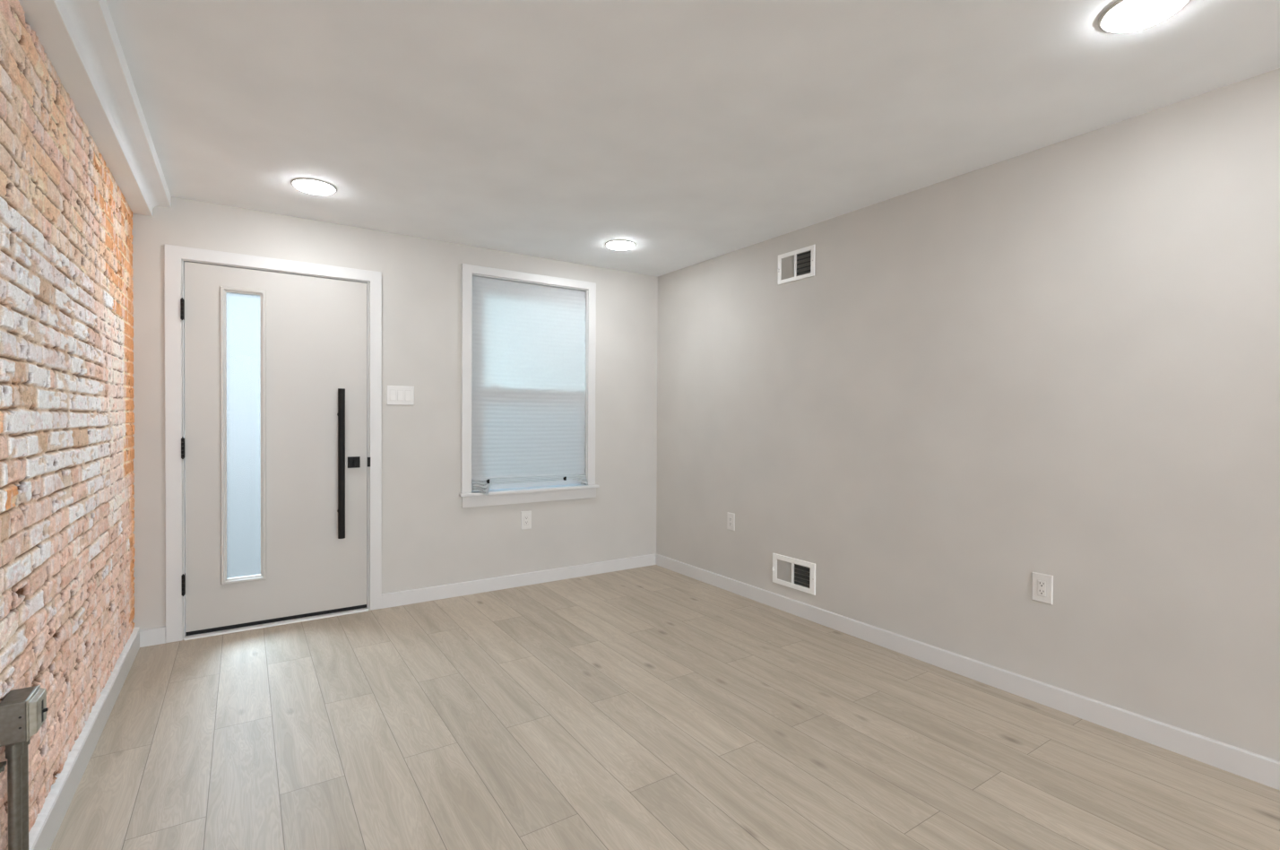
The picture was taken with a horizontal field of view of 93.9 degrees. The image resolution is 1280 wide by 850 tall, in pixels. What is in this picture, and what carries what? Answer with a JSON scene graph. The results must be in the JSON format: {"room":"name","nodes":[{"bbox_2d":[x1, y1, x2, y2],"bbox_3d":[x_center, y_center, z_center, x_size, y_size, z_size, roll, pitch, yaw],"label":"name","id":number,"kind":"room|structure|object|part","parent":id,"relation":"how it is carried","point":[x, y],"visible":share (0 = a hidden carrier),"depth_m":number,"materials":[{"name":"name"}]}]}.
{"room":"empty living room","nodes":[
{"label":"empty living room","id":0,"kind":"room"},
{"bbox_2d":[0,0,135,849],"bbox_3d":[0.219,0.100,-1.368,0.209,2.275,10.676,0,1,-34],"label":"wall","id":1,"kind":"structure","parent":0,"point":[67,549],"depth_m":1.83,"materials":[{"name":"brick"}]},
{"bbox_2d":[0,684,48,849],"bbox_3d":[-1.473,0.921,1.432,0.077,0.548,0.131,0,1,-34],"label":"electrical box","id":2,"kind":"object","parent":1,"relation":"attached to","point":[22,711],"visible":1,"depth_m":1.41,"materials":[{"name":"metal"}]},
{"bbox_2d":[28,627,140,849],"bbox_3d":[-2.103,1.131,2.334,0.019,0.100,1.966,0,1,-34],"label":"baseboard","id":3,"kind":"structure","parent":1,"relation":"attached to","point":[47,833],"depth_m":2.01,"materials":[{"name":"paint"}]},
{"bbox_2d":[131,196,657,639],"bbox_3d":[-1.299,-0.033,4.125,3.752,2.394,0.160,0,1,-34],"label":"wall","id":4,"kind":"structure","parent":0,"point":[428,540],"depth_m":3.97,"materials":[{"name":"paint"}]},
{"bbox_2d":[139,625,165,647],"bbox_3d":[-2.590,1.125,3.180,0.107,0.088,0.019,0,1,-34],"label":"baseboard","id":5,"kind":"structure","parent":4,"relation":"attached to","point":[153,635],"depth_m":3.17,"materials":[{"name":"paint"}]},
{"bbox_2d":[164,243,381,642],"bbox_3d":[-2.111,0.102,3.528,1.078,2.131,0.221,0,1,-34],"label":"door","id":6,"kind":"structure","parent":4,"relation":"in","point":[272,447],"depth_m":3.47,"materials":[{"name":"paint"}]},
{"bbox_3d":[-2.256,0.061,3.404,0.216,1.668,0.035,0,1,-34],"label":"lite frame","id":7,"kind":"part","parent":6,"relation":"part of","materials":[{"name":"glass"}]},
{"bbox_3d":[-2.264,0.060,3.417,0.181,1.630,0.006,0,1,-34],"label":"glass pane","id":8,"kind":"part","parent":6,"relation":"part of","materials":[{"name":"white glass"}]},
{"bbox_3d":[-1.808,0.234,3.622,0.038,0.908,0.038,0,1,-34],"label":"pull handle","id":9,"kind":"part","parent":6,"relation":"part of","materials":[{"name":"black metal"}]},
{"bbox_3d":[-1.710,0.231,3.767,0.014,0.060,0.050,0,1,-34],"label":"strike plate","id":10,"kind":"part","parent":6,"relation":"part of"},
{"bbox_2d":[386,385,414,405],"bbox_3d":[-1.546,-0.190,3.856,0.167,0.123,0.012,0,1,-34],"label":"light switch","id":11,"kind":"object","parent":4,"relation":"attached to","point":[395,394],"visible":1,"depth_m":3.85,"materials":[{"name":"white plastic"}]},
{"bbox_2d":[381,553,657,608],"bbox_3d":[-0.753,1.120,4.398,2.145,0.088,0.019,0,1,-34],"label":"baseboard","id":12,"kind":"structure","parent":4,"relation":"attached to","point":[400,598],"depth_m":4.27,"materials":[{"name":"paint"}]},
{"bbox_2d":[520,510,531,529],"bbox_3d":[-0.828,0.692,4.348,0.080,0.132,0.009,0,1,-34],"label":"wall outlet","id":13,"kind":"object","parent":4,"relation":"attached to","point":[525,515],"visible":1,"depth_m":4.34,"materials":[{"name":"white plastic"}]},
{"bbox_2d":[524,515,528,525],"bbox_3d":[-0.826,0.692,4.346,0.033,0.066,0.002,0,1,-34],"label":"receptacle","id":14,"kind":"object","parent":13,"relation":"attached to","point":[526,517],"depth_m":4.35,"materials":[{"name":"white plastic"}]},
{"bbox_2d":[458,263,599,507],"bbox_3d":[-0.812,-0.268,4.412,1.074,1.662,0.196,0,1,-34],"label":"window","id":15,"kind":"structure","parent":4,"relation":"in","point":[526,492],"depth_m":4.33,"materials":[{"name":"paint"}]},
{"bbox_3d":[-0.827,0.086,4.430,0.887,0.750,0.034,0,1,-34],"label":"sash","id":16,"kind":"part","parent":15,"relation":"part of","materials":[{"name":"plastic"}]},
{"bbox_2d":[471,276,587,495],"bbox_3d":[-0.767,-0.272,4.339,0.895,1.511,0.120,0,1,-34],"label":"pleated shade","id":17,"kind":"object","parent":15,"relation":"attached to","point":[528,348],"visible":1,"depth_m":4.37,"materials":[{"name":"fabric"}]},
{"bbox_2d":[50,564,1279,849],"bbox_3d":[1.661,1.293,-0.332,3.752,0.120,11.176,0,1,-34],"label":"floor","id":18,"kind":"structure","parent":0,"point":[654,706],"depth_m":2.20,"materials":[{"name":"brown wood"}]},
{"bbox_2d":[106,0,1279,276],"bbox_3d":[1.703,-1.235,-0.404,3.752,0.150,11.076,0,1,-34],"label":"ceiling","id":19,"kind":"structure","parent":0,"point":[689,133],"depth_m":2.20,"materials":[{"name":"paint"}]},
{"bbox_2d":[18,0,171,216],"bbox_3d":[0.308,-1.101,-1.326,0.307,0.131,10.678,0,1,-34],"label":"soffit","id":20,"kind":"structure","parent":19,"relation":"attached to","point":[80,38],"depth_m":1.98,"materials":[{"name":"paint"}]},
{"bbox_2d":[290,177,337,194],"bbox_3d":[-1.661,-1.209,3.050,0.210,0.022,0.210,0,1,-34],"label":"recessed light","id":21,"kind":"object","parent":19,"relation":"in","point":[312,185],"visible":1,"depth_m":3.01,"materials":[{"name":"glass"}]},
{"bbox_2d":[605,239,635,250],"bbox_3d":[-0.133,-1.213,4.048,0.210,0.022,0.210,0,1,-34],"label":"recessed light","id":22,"kind":"object","parent":19,"relation":"in","point":[618,244],"visible":1,"depth_m":4.00,"materials":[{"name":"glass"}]},
{"bbox_2d":[1098,0,1190,33],"bbox_3d":[1.436,-1.177,1.703,0.210,0.022,0.210,0,1,-34],"label":"recessed light","id":23,"kind":"object","parent":19,"relation":"in","point":[1122,16],"visible":1,"depth_m":1.70,"materials":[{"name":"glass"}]},
{"bbox_2d":[656,68,1279,761],"bbox_3d":[3.214,0.034,0.499,0.160,2.394,10.876,0,1,-34],"label":"wall","id":24,"kind":"structure","parent":0,"point":[1061,359],"depth_m":2.61,"materials":[{"name":"paint"}]},
{"bbox_2d":[726,511,735,530],"bbox_3d":[0.641,0.683,4.226,0.009,0.121,0.072,0,1,-34],"label":"wall outlet","id":25,"kind":"object","parent":24,"relation":"attached to","point":[730,520],"visible":1,"depth_m":4.22,"materials":[{"name":"white plastic"}]},
{"bbox_2d":[728,516,732,526],"bbox_3d":[0.639,0.683,4.224,0.002,0.066,0.033,0,1,-34],"label":"receptacle","id":26,"kind":"object","parent":25,"relation":"attached to","point":[730,517],"depth_m":4.22,"materials":[{"name":"white plastic"}]},
{"bbox_2d":[772,553,815,595],"bbox_3d":[1.006,0.929,3.777,0.140,0.190,0.346,0,1,-34],"label":"air vent","id":27,"kind":"object","parent":24,"relation":"in","point":[797,574],"visible":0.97,"depth_m":3.76,"materials":[{"name":"metal"}]},
{"bbox_2d":[777,244,815,285],"bbox_3d":[1.016,-0.995,3.755,0.140,0.188,0.297,0,1,-34],"label":"air vent","id":28,"kind":"object","parent":24,"relation":"in","point":[797,264],"visible":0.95,"depth_m":3.72,"materials":[{"name":"metal"}]},
{"bbox_2d":[655,553,1279,789],"bbox_3d":[3.078,1.186,0.546,0.019,0.088,10.676,0,1,-34],"label":"baseboard","id":29,"kind":"structure","parent":24,"relation":"attached to","point":[1257,767],"depth_m":2.60,"materials":[{"name":"paint"}]},
{"bbox_2d":[1031,571,1053,604],"bbox_3d":[1.734,0.703,2.579,0.009,0.123,0.079,0,1,-34],"label":"wall outlet","id":30,"kind":"object","parent":24,"relation":"attached to","point":[1042,583],"visible":1,"depth_m":2.58,"materials":[{"name":"white plastic"}]},
{"bbox_2d":[1037,579,1046,596],"bbox_3d":[1.732,0.703,2.577,0.002,0.066,0.033,0,1,-34],"label":"receptacle","id":31,"kind":"object","parent":30,"relation":"attached to","point":[1041,583],"depth_m":2.58,"materials":[{"name":"white plastic"}]}
]}

